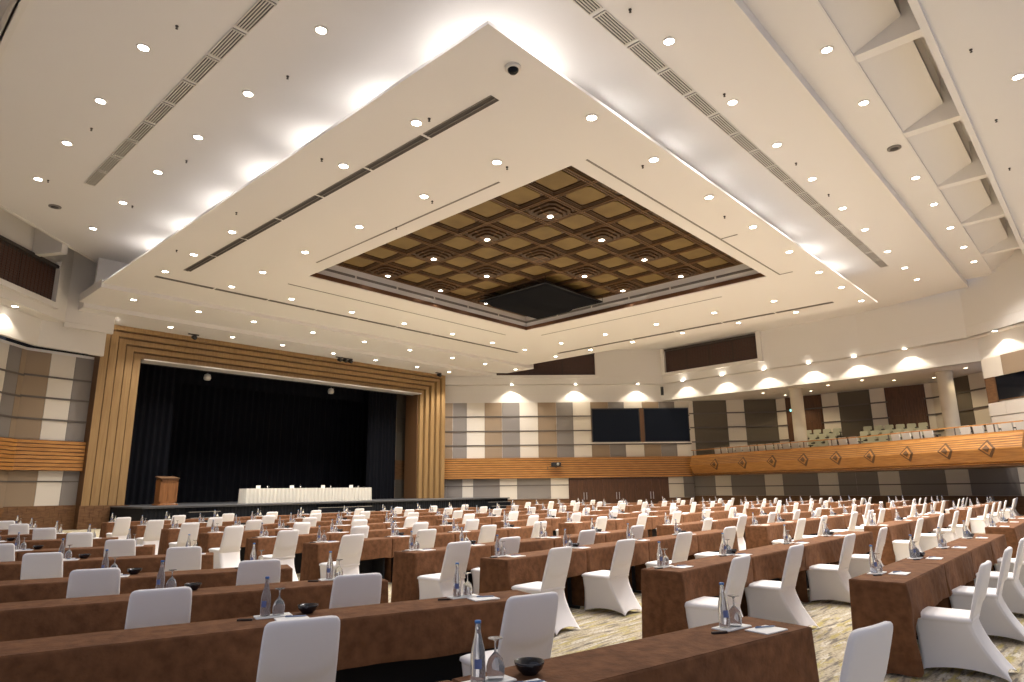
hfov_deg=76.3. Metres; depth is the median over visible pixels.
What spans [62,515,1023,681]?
floor
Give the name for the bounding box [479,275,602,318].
canopy
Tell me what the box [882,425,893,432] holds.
chair
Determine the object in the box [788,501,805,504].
tablecloth
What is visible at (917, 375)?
ceiling
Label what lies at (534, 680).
pen
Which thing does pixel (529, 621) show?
covered chair
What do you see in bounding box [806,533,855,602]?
covered chair
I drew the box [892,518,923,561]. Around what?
covered chair
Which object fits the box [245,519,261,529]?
covered chair
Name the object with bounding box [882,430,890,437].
chair
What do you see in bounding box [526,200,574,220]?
ceiling medallion
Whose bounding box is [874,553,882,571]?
water goblet
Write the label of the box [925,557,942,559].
pad
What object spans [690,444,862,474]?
wall
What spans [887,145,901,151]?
ceiling speaker
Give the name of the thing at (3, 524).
covered chair
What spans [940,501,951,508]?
tablecloth
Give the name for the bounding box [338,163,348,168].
recessed light
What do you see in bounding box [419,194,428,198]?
recessed light
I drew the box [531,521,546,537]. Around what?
covered chair
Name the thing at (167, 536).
tablecloth
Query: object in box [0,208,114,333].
wall
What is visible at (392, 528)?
water bottle
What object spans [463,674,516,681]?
mat
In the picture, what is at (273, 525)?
tablecloth
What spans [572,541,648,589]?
tablecloth
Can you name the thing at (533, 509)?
covered chair
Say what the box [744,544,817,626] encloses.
covered chair
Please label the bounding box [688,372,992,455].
wall
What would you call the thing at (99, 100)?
recessed light
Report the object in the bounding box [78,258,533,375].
ceiling
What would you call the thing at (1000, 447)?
wall
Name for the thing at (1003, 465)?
floor
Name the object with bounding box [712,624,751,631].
mat
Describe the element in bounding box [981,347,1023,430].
wall
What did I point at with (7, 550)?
covered chair
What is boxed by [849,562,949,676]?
tablecloth
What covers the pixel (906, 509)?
tablecloth
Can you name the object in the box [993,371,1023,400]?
window
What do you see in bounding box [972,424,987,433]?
chair
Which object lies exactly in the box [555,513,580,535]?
covered chair
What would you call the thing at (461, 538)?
water bottle
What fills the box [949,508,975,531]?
tablecloth
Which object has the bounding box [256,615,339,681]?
covered chair
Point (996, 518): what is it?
covered chair
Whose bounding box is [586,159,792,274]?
track
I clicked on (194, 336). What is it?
light
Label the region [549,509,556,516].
covered chair
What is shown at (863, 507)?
tablecloth
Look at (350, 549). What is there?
covered chair
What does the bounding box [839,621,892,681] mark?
covered chair
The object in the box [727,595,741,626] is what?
water goblet
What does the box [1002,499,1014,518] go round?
covered chair
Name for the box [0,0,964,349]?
ceiling
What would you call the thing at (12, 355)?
wall
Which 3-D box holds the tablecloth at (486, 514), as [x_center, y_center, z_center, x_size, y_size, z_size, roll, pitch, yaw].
[-0.745,6.535,23.386,0.544,0.745,1.850,-12,-17,40]
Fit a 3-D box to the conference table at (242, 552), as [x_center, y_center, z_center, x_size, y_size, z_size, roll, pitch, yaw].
[-5.935,4.508,14.075,0.400,0.752,1.440,-12,-17,41]
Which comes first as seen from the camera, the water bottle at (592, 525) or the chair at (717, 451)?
the water bottle at (592, 525)
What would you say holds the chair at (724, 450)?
on the floor at (1003, 465)
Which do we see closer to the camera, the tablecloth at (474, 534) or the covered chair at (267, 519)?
the tablecloth at (474, 534)
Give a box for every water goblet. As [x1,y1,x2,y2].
[20,538,26,549]
[65,545,71,558]
[110,557,117,567]
[166,569,176,587]
[258,550,263,559]
[272,588,284,615]
[321,530,325,540]
[334,559,342,576]
[414,537,419,549]
[462,572,472,595]
[486,636,504,680]
[500,541,505,555]
[568,534,572,546]
[630,528,634,538]
[663,549,668,565]
[725,539,730,553]
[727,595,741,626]
[786,530,791,541]
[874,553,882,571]
[913,541,919,556]
[941,533,946,546]
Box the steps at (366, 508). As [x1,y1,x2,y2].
[315,506,371,512]
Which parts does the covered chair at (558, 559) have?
seat, backrest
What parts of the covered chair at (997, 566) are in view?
seat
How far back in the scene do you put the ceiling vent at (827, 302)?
35.39 m
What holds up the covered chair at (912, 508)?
on the floor at (599, 627)
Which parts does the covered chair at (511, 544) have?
seat, backrest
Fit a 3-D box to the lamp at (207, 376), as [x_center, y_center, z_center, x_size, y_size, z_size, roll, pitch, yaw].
[-17.419,1.497,37.419,0.400,1.512,0.400,-12,-17,41]
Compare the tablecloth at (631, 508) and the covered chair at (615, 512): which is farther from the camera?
the tablecloth at (631, 508)
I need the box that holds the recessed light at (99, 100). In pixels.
[94,97,107,104]
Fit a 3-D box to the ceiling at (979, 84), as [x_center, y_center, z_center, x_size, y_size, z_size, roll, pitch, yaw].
[14.317,-8.007,14.718,7.800,1.840,39.300,-12,-17,41]
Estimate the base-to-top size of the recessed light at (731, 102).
0.030 m
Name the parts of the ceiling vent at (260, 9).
grille panel, grille panel, grille panel, grille panel, grille panel, grille panel, grille panel, grille panel, grille panel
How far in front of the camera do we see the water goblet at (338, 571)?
6.33 m
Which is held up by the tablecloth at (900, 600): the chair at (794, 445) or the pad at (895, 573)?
the pad at (895, 573)
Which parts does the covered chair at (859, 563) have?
seat, backrest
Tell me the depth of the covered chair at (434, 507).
27.47 m
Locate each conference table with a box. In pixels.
[240,547,244,560]
[294,553,301,572]
[335,647,497,681]
[359,558,384,578]
[391,557,393,581]
[464,570,471,583]
[541,577,579,608]
[608,566,640,592]
[652,529,656,536]
[806,563,829,588]
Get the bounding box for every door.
[568,478,601,502]
[601,477,634,503]
[633,477,669,503]
[787,411,822,441]
[887,397,927,427]
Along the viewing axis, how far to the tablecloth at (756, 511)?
24.30 m
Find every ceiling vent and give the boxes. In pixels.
[84,0,281,186]
[155,276,518,352]
[184,95,498,271]
[558,302,833,353]
[572,0,887,267]
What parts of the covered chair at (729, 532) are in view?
seat, backrest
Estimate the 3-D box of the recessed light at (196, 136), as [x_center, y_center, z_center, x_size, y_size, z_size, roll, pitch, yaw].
[-9.140,-5.936,18.996,0.310,0.030,0.310,-12,-17,41]
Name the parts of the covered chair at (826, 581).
seat, backrest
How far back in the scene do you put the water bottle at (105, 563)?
6.84 m
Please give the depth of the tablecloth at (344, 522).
18.76 m
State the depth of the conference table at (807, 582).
10.03 m
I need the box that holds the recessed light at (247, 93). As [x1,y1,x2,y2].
[242,90,253,96]
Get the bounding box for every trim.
[0,298,105,356]
[0,437,16,470]
[13,439,85,470]
[73,355,128,529]
[81,325,445,505]
[141,359,421,395]
[310,264,764,329]
[404,395,417,497]
[444,456,694,479]
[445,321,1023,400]
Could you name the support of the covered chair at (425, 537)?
on the floor at (599, 627)
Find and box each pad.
[274,616,309,620]
[467,596,499,600]
[672,565,693,567]
[745,625,787,634]
[888,572,910,574]
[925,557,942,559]
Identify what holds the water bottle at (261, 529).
on the mat
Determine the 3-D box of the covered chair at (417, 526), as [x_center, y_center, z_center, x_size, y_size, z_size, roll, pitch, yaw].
[-2.107,4.331,13.900,0.674,0.918,0.491,-12,-17,41]
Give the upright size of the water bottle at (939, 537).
0.255 m
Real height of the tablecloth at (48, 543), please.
0.745 m
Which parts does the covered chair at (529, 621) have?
seat, backrest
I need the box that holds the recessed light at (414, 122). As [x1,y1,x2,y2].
[410,119,422,126]
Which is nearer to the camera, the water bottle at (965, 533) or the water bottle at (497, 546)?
the water bottle at (497, 546)
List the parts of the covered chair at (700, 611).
seat, backrest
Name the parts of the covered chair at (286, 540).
seat, backrest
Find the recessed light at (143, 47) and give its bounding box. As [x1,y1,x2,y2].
[136,43,150,51]
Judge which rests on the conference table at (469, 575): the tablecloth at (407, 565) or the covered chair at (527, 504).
the tablecloth at (407, 565)
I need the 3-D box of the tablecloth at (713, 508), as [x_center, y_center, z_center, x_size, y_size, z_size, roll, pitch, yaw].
[8.044,7.040,26.101,0.543,0.745,1.869,-12,-17,40]
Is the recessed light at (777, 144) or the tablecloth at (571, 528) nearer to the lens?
the tablecloth at (571, 528)
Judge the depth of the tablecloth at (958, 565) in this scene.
7.55 m
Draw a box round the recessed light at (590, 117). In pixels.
[585,113,597,120]
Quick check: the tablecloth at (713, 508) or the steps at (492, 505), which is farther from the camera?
the steps at (492, 505)
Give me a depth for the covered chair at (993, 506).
22.03 m
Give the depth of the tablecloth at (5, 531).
15.76 m
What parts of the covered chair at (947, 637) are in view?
seat, backrest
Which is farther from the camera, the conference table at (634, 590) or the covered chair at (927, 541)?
the covered chair at (927, 541)
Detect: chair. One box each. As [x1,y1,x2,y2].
[0,521,14,529]
[0,543,14,561]
[8,524,28,534]
[20,552,62,579]
[32,528,55,539]
[65,532,92,547]
[66,567,120,597]
[103,539,135,556]
[106,517,130,538]
[125,587,191,628]
[136,520,163,554]
[164,546,201,570]
[169,522,199,547]
[170,515,185,523]
[206,517,222,526]
[209,526,243,568]
[222,513,234,520]
[236,559,280,585]
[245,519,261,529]
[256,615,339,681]
[258,530,298,580]
[262,515,274,523]
[266,512,277,518]
[292,522,309,533]
[302,517,316,526]
[310,513,321,520]
[311,510,320,513]
[319,534,363,578]
[329,573,381,608]
[350,525,368,537]
[351,515,364,523]
[351,519,367,527]
[354,508,363,514]
[359,511,369,518]
[394,507,402,513]
[403,517,417,527]
[404,509,413,516]
[407,512,418,516]
[412,522,428,534]
[415,529,436,548]
[417,541,470,599]
[429,506,436,511]
[443,508,452,513]
[452,510,462,517]
[459,592,557,675]
[462,514,474,523]
[464,519,478,530]
[471,536,519,593]
[478,525,496,542]
[480,506,487,512]
[492,509,501,515]
[508,511,518,519]
[511,546,579,634]
[524,502,530,508]
[526,515,538,525]
[529,507,535,513]
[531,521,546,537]
[547,501,553,508]
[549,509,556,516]
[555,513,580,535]
[573,503,579,511]
[577,529,595,545]
[582,508,589,515]
[582,539,641,615]
[596,516,606,530]
[610,510,617,518]
[620,503,625,510]
[630,525,643,538]
[637,513,646,528]
[641,502,646,511]
[645,532,691,567]
[656,511,680,530]
[669,507,677,514]
[682,502,696,513]
[685,555,750,627]
[694,526,735,558]
[702,518,712,530]
[703,509,710,517]
[714,449,720,453]
[721,447,727,452]
[724,503,729,510]
[728,507,735,517]
[735,446,742,451]
[736,515,746,550]
[737,502,748,516]
[743,445,749,451]
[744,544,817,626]
[750,446,758,450]
[758,444,765,450]
[766,443,773,449]
[767,512,775,522]
[772,518,805,543]
[774,444,782,449]
[775,504,780,512]
[782,442,790,448]
[791,441,800,447]
[793,503,798,511]
[793,510,799,519]
[800,442,812,447]
[802,515,826,538]
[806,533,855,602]
[808,434,816,441]
[811,429,820,436]
[812,439,822,446]
[815,508,821,516]
[817,434,826,441]
[821,429,830,436]
[826,433,837,444]
[828,438,837,445]
[830,428,841,437]
[830,512,857,532]
[838,437,848,444]
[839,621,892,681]
[847,510,873,530]
[848,436,862,443]
[848,527,887,577]
[851,504,856,512]
[857,431,868,439]
[860,508,884,525]
[861,426,871,433]
[863,503,870,523]
[865,436,876,441]
[868,430,879,438]
[872,425,882,433]
[876,435,887,441]
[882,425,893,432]
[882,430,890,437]
[891,432,901,440]
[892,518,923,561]
[893,424,904,431]
[893,429,901,436]
[895,504,915,519]
[901,431,912,439]
[904,428,913,435]
[905,423,915,430]
[907,503,926,517]
[912,430,923,438]
[916,422,928,429]
[916,560,1017,681]
[919,514,943,551]
[923,429,940,437]
[927,501,944,513]
[931,511,958,542]
[945,499,959,512]
[947,508,971,537]
[949,547,1023,641]
[959,425,973,434]
[970,504,988,532]
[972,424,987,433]
[974,538,1023,613]
[977,503,994,525]
[986,423,1001,431]
[987,501,1001,522]
[990,500,1006,519]
[994,558,1023,587]
[1000,421,1016,430]
[1002,498,1017,515]
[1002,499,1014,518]
[1006,497,1020,515]
[1015,420,1023,429]
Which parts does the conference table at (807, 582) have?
modesty panel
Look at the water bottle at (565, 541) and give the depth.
9.28 m
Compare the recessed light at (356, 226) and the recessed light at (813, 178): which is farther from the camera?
the recessed light at (813, 178)
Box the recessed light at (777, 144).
[771,142,781,147]
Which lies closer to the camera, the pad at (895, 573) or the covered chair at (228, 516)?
the pad at (895, 573)
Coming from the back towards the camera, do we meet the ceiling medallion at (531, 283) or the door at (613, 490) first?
the door at (613, 490)
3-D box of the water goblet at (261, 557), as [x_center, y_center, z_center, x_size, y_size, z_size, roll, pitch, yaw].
[-2.874,2.487,7.473,0.082,0.172,0.081,5,-14,-25]
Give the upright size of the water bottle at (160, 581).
0.255 m
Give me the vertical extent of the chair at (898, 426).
0.900 m
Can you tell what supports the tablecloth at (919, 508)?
on the conference table
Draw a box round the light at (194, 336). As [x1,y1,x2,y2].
[188,333,198,339]
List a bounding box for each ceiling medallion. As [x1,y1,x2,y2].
[369,265,406,278]
[413,247,453,262]
[424,281,457,292]
[465,225,508,243]
[468,265,505,278]
[471,294,492,304]
[515,281,538,288]
[519,247,559,262]
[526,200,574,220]
[566,265,602,278]
[579,226,623,243]
[598,182,620,194]
[605,281,639,292]
[625,247,663,262]
[649,211,669,221]
[663,265,698,278]
[692,235,707,243]
[727,255,741,262]
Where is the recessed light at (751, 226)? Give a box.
[748,225,756,228]
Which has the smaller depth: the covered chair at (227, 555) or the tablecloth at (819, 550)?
the tablecloth at (819, 550)
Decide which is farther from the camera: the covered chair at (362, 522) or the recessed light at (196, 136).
the recessed light at (196, 136)
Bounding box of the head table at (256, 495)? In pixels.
[238,487,371,503]
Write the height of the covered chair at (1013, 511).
0.918 m
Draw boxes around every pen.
[237,618,252,620]
[285,615,306,616]
[518,680,544,681]
[711,631,727,633]
[755,625,773,627]
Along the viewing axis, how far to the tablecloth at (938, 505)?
28.49 m
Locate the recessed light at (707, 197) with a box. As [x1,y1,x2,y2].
[704,195,713,199]
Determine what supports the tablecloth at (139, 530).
on the conference table
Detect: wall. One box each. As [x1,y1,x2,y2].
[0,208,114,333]
[0,335,87,355]
[0,339,26,520]
[2,347,94,529]
[394,394,405,497]
[444,400,695,504]
[445,249,1023,384]
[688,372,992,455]
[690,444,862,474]
[694,467,1023,514]
[856,429,1023,468]
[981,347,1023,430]
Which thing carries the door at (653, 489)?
in the wall at (473, 429)
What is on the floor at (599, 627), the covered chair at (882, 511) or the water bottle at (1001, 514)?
the covered chair at (882, 511)
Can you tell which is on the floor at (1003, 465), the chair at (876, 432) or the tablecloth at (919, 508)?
the chair at (876, 432)
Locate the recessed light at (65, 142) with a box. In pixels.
[61,140,72,145]
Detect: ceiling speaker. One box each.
[48,204,61,208]
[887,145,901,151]
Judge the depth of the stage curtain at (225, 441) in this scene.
43.03 m
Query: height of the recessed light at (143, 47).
0.030 m
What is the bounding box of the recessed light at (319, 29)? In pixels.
[314,25,327,34]
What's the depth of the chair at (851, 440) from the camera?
36.88 m
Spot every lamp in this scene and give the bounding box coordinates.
[204,372,210,379]
[328,388,333,393]
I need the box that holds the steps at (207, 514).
[186,511,220,518]
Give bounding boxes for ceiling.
[0,0,29,58]
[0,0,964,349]
[0,205,96,262]
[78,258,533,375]
[102,21,877,364]
[336,166,743,316]
[661,358,982,400]
[728,0,991,287]
[816,0,1019,279]
[907,0,1023,255]
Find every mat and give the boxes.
[253,612,292,619]
[318,578,333,580]
[447,594,479,598]
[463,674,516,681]
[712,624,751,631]
[867,571,886,573]
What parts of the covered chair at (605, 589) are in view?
seat, backrest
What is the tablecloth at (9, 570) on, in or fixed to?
on the conference table
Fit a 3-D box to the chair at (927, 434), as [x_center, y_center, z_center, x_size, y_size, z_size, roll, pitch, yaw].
[20.990,4.867,32.539,0.570,0.900,0.620,3,-13,-16]
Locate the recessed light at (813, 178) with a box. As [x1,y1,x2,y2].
[807,176,816,180]
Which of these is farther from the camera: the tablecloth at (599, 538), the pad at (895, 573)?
the tablecloth at (599, 538)
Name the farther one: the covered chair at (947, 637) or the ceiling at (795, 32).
the ceiling at (795, 32)
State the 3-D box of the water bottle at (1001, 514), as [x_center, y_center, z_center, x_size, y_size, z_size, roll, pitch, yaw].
[10.602,3.780,14.116,0.061,0.253,0.064,-5,-13,18]
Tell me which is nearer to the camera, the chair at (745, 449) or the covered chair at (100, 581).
the covered chair at (100, 581)
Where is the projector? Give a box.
[547,462,562,469]
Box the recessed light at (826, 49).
[820,45,833,53]
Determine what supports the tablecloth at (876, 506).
on the conference table
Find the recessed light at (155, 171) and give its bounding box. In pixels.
[153,169,162,173]
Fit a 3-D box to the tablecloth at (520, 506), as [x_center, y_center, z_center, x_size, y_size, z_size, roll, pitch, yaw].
[0.482,8.663,32.872,0.576,0.745,1.884,-12,-17,40]
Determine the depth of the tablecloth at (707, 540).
11.82 m
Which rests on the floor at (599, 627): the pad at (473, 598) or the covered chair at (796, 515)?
the covered chair at (796, 515)
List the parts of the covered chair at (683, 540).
seat, backrest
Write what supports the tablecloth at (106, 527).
on the conference table
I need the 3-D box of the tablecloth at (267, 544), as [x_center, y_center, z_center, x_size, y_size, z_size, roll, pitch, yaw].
[-4.296,4.111,12.461,0.532,0.745,1.524,-12,-17,41]
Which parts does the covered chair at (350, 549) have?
seat, backrest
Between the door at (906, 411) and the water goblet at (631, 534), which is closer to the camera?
the water goblet at (631, 534)
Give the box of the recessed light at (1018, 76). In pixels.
[1010,73,1023,80]
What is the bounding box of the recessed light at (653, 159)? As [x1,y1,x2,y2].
[648,156,659,162]
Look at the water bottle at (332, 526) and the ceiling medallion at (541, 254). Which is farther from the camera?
the ceiling medallion at (541, 254)
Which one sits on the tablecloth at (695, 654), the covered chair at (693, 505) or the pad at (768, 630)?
the pad at (768, 630)
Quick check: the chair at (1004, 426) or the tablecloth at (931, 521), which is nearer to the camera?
the tablecloth at (931, 521)
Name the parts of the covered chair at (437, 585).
seat, backrest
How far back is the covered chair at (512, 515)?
19.46 m
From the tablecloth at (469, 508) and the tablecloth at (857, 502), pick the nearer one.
the tablecloth at (469, 508)
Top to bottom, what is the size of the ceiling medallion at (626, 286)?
0.415 m
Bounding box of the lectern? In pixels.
[152,476,179,505]
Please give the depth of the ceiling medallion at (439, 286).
30.42 m
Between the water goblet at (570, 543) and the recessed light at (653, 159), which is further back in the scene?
the recessed light at (653, 159)
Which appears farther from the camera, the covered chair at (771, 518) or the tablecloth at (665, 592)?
the covered chair at (771, 518)
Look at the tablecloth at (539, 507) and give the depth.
33.95 m
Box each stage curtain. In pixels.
[124,364,177,504]
[167,383,367,502]
[177,369,368,402]
[365,391,396,498]
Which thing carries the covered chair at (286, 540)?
on the floor at (599, 627)
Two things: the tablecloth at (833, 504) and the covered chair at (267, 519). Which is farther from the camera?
the tablecloth at (833, 504)
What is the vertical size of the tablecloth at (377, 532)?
0.745 m
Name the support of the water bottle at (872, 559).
on the mat at (883, 572)
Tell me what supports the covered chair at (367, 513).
on the floor at (599, 627)
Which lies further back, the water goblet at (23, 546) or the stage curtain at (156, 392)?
the stage curtain at (156, 392)
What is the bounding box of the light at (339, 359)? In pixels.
[336,356,352,362]
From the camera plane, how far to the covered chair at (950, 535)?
16.04 m
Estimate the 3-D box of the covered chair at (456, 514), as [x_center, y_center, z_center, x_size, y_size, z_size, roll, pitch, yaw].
[-1.915,5.974,21.186,0.674,0.918,0.491,-12,-17,42]
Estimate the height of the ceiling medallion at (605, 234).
0.415 m
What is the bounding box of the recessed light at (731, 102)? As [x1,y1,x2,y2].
[727,99,738,105]
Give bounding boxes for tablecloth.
[0,529,33,534]
[0,533,67,540]
[0,537,117,548]
[0,561,21,580]
[0,577,68,602]
[0,593,130,641]
[0,616,278,681]
[15,550,19,560]
[17,544,154,560]
[63,552,213,576]
[99,521,147,537]
[119,564,292,593]
[130,523,181,544]
[158,526,226,554]
[164,518,207,523]
[190,578,387,622]
[198,529,275,552]
[199,521,246,526]
[208,517,253,520]
[231,523,286,529]
[244,533,328,573]
[246,519,292,522]
[249,515,294,519]
[270,526,333,535]
[286,521,335,527]
[291,590,530,670]
[292,517,336,521]
[295,513,342,517]
[300,537,391,581]
[321,529,390,540]
[331,519,379,524]
[334,523,385,531]
[340,514,390,522]
[342,511,381,515]
[380,533,454,557]
[382,510,416,513]
[383,526,443,535]
[384,515,437,525]
[385,521,430,528]
[391,512,430,516]
[391,545,490,601]
[417,508,444,512]
[430,511,465,514]
[431,513,477,518]
[435,517,490,525]
[436,523,488,531]
[441,529,507,543]
[451,616,818,681]
[453,507,478,510]
[462,509,492,512]
[473,512,508,516]
[476,538,553,555]
[479,549,586,605]
[491,515,530,524]
[494,519,550,527]
[496,525,552,538]
[501,508,526,511]
[506,505,536,509]
[506,510,544,514]
[522,513,565,518]
[537,504,558,509]
[540,516,589,529]
[544,533,604,547]
[545,509,572,512]
[553,505,583,510]
[557,511,595,516]
[558,520,615,535]
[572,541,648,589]
[584,504,602,510]
[590,514,622,520]
[595,509,623,514]
[597,506,627,512]
[598,529,647,542]
[607,517,651,536]
[618,512,652,517]
[625,505,647,512]
[637,535,697,561]
[641,555,753,637]
[646,506,669,510]
[647,504,667,506]
[649,510,669,515]
[649,515,682,528]
[657,522,711,535]
[670,512,709,522]
[677,505,695,512]
[692,529,738,552]
[695,518,744,539]
[696,504,709,511]
[697,507,724,511]
[710,511,728,519]
[719,505,743,512]
[728,545,807,601]
[734,516,768,531]
[743,501,761,504]
[745,522,796,548]
[746,507,775,515]
[748,504,761,507]
[756,513,792,521]
[765,503,776,506]
[773,537,842,571]
[774,506,792,512]
[784,519,820,534]
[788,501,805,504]
[789,505,807,510]
[789,511,811,518]
[798,504,821,510]
[805,516,844,529]
[816,531,874,553]
[820,508,846,515]
[828,501,846,507]
[828,513,863,528]
[835,506,860,513]
[847,500,863,504]
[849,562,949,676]
[857,505,872,514]
[864,522,909,564]
[873,504,883,512]
[875,508,903,523]
[886,502,903,507]
[888,518,926,536]
[890,506,911,516]
[896,549,974,607]
[905,516,938,532]
[907,505,922,513]
[920,513,952,528]
[925,504,932,512]
[929,502,946,512]
[931,540,993,577]
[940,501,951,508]
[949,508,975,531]
[956,533,1006,563]
[966,506,982,517]
[973,505,988,514]
[981,504,995,512]
[985,502,1001,511]
[985,523,1023,557]
[997,519,1023,525]
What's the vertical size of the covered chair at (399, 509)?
0.918 m
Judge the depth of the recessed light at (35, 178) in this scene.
21.39 m
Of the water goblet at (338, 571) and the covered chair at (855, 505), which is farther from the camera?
the covered chair at (855, 505)
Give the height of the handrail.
0.400 m
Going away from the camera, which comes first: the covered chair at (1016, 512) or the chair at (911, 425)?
the covered chair at (1016, 512)
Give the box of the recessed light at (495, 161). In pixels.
[491,159,502,164]
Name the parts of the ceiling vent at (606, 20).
grille panel, grille panel, grille panel, grille panel, grille panel, grille panel, grille panel, grille panel, grille panel, grille panel, grille panel, grille panel, grille panel, grille panel, grille panel, grille panel, grille panel, grille panel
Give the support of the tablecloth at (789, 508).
on the conference table
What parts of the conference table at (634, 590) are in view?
leg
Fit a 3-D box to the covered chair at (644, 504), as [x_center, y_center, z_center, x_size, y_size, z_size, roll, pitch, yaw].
[5.889,7.835,29.849,0.674,0.918,0.492,-11,-17,39]
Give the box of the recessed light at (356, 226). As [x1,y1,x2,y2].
[355,225,363,228]
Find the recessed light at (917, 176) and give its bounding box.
[910,175,920,179]
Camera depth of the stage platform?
32.55 m
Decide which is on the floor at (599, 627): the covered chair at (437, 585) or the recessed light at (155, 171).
the covered chair at (437, 585)
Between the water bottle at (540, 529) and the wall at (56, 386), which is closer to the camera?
the water bottle at (540, 529)
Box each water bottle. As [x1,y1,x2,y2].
[15,532,19,549]
[29,518,32,528]
[59,539,64,557]
[101,549,108,567]
[126,529,130,538]
[156,560,164,588]
[186,534,190,546]
[211,520,213,531]
[250,543,255,559]
[259,523,263,536]
[260,576,270,616]
[317,526,320,541]
[326,551,332,578]
[330,519,333,531]
[391,522,394,535]
[409,531,413,549]
[452,518,454,530]
[453,562,460,596]
[459,527,463,541]
[470,620,484,681]
[495,535,499,555]
[504,515,506,527]
[539,522,542,536]
[563,529,567,546]
[590,518,593,529]
[626,523,630,538]
[657,541,663,566]
[674,519,677,533]
[718,582,730,627]
[721,533,726,554]
[752,513,754,524]
[783,525,787,542]
[822,519,826,534]
[869,512,872,524]
[869,545,877,572]
[895,509,898,519]
[909,534,916,557]
[937,527,943,546]
[962,520,967,537]
[989,513,993,525]
[1000,510,1004,521]
[1009,507,1013,517]
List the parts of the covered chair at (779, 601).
seat, backrest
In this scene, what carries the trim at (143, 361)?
attached to the wall at (1, 337)
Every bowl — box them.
[33,545,43,548]
[78,554,90,558]
[127,568,141,574]
[184,582,201,590]
[297,603,317,613]
[514,657,543,675]
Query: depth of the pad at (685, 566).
6.93 m
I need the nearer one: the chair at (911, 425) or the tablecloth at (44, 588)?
the tablecloth at (44, 588)
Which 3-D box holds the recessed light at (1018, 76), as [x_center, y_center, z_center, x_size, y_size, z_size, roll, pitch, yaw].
[12.860,-6.713,16.576,0.310,0.030,0.310,-12,-17,41]
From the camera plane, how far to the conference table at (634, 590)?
10.15 m
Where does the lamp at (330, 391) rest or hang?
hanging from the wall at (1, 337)
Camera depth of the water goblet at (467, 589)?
5.19 m
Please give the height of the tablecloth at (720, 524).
0.745 m
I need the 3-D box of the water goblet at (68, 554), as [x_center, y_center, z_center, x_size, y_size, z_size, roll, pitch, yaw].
[-5.842,2.778,8.600,0.082,0.172,0.081,5,-14,-23]
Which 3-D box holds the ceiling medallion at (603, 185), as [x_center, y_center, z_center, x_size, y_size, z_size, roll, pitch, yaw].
[3.554,-4.957,20.462,1.424,0.400,1.424,-12,-17,41]
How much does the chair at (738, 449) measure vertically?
0.900 m
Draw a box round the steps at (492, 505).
[486,501,510,508]
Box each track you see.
[289,284,504,334]
[316,182,499,262]
[544,297,719,334]
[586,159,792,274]
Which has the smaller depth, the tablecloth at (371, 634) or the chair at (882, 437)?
the tablecloth at (371, 634)
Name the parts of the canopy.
frame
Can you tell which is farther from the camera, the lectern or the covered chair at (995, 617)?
the lectern
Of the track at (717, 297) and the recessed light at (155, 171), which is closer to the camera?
the recessed light at (155, 171)
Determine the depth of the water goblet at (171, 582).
5.65 m
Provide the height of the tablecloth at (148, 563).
0.745 m
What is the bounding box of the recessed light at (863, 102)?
[857,99,869,105]
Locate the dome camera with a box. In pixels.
[505,62,520,74]
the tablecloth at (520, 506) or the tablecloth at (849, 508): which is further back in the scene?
the tablecloth at (520, 506)
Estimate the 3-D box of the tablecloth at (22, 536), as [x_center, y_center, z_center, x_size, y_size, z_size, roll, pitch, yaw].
[-10.274,4.508,13.890,1.840,0.745,0.527,5,-14,-23]
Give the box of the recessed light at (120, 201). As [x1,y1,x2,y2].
[118,200,127,204]
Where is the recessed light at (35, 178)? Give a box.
[33,177,43,180]
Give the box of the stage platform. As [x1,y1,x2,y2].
[109,497,509,521]
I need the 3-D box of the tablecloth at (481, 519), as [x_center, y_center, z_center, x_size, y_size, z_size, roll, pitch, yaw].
[-1.415,5.566,19.059,0.576,0.745,1.884,-12,-17,40]
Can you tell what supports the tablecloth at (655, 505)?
on the conference table
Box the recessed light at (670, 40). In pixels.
[662,36,675,45]
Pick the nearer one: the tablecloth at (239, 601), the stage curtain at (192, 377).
the tablecloth at (239, 601)
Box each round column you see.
[788,387,808,447]
[935,370,960,435]
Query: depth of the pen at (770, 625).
3.90 m
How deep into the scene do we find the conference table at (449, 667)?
4.88 m
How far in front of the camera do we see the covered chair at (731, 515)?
20.78 m
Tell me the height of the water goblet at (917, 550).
0.172 m
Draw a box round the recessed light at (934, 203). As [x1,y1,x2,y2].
[929,202,938,205]
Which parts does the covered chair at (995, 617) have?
seat, backrest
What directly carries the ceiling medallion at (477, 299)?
attached to the ceiling at (594, 205)
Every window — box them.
[591,408,644,443]
[643,408,691,442]
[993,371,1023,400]
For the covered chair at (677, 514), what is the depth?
18.10 m
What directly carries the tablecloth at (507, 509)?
on the conference table
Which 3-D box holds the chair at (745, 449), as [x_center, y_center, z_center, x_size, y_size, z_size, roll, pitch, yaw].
[15.921,7.485,43.855,0.570,0.900,0.620,6,-14,-26]
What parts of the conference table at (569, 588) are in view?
leg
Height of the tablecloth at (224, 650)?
0.745 m
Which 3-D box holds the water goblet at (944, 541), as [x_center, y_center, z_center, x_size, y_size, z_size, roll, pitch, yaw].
[5.782,2.670,8.756,0.081,0.172,0.082,-12,-17,41]
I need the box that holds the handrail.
[691,420,1023,455]
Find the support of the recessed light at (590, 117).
in the ceiling at (538, 127)
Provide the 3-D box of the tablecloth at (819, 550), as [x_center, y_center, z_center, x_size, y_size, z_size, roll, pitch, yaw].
[4.524,3.418,9.873,0.527,0.745,1.800,-12,-17,41]
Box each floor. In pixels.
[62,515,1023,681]
[129,498,421,505]
[692,436,1023,475]
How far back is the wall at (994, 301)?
41.10 m
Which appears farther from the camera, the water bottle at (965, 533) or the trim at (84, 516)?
the trim at (84, 516)
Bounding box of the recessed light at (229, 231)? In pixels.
[227,230,236,233]
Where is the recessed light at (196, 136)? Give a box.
[192,134,203,139]
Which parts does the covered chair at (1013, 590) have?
seat, backrest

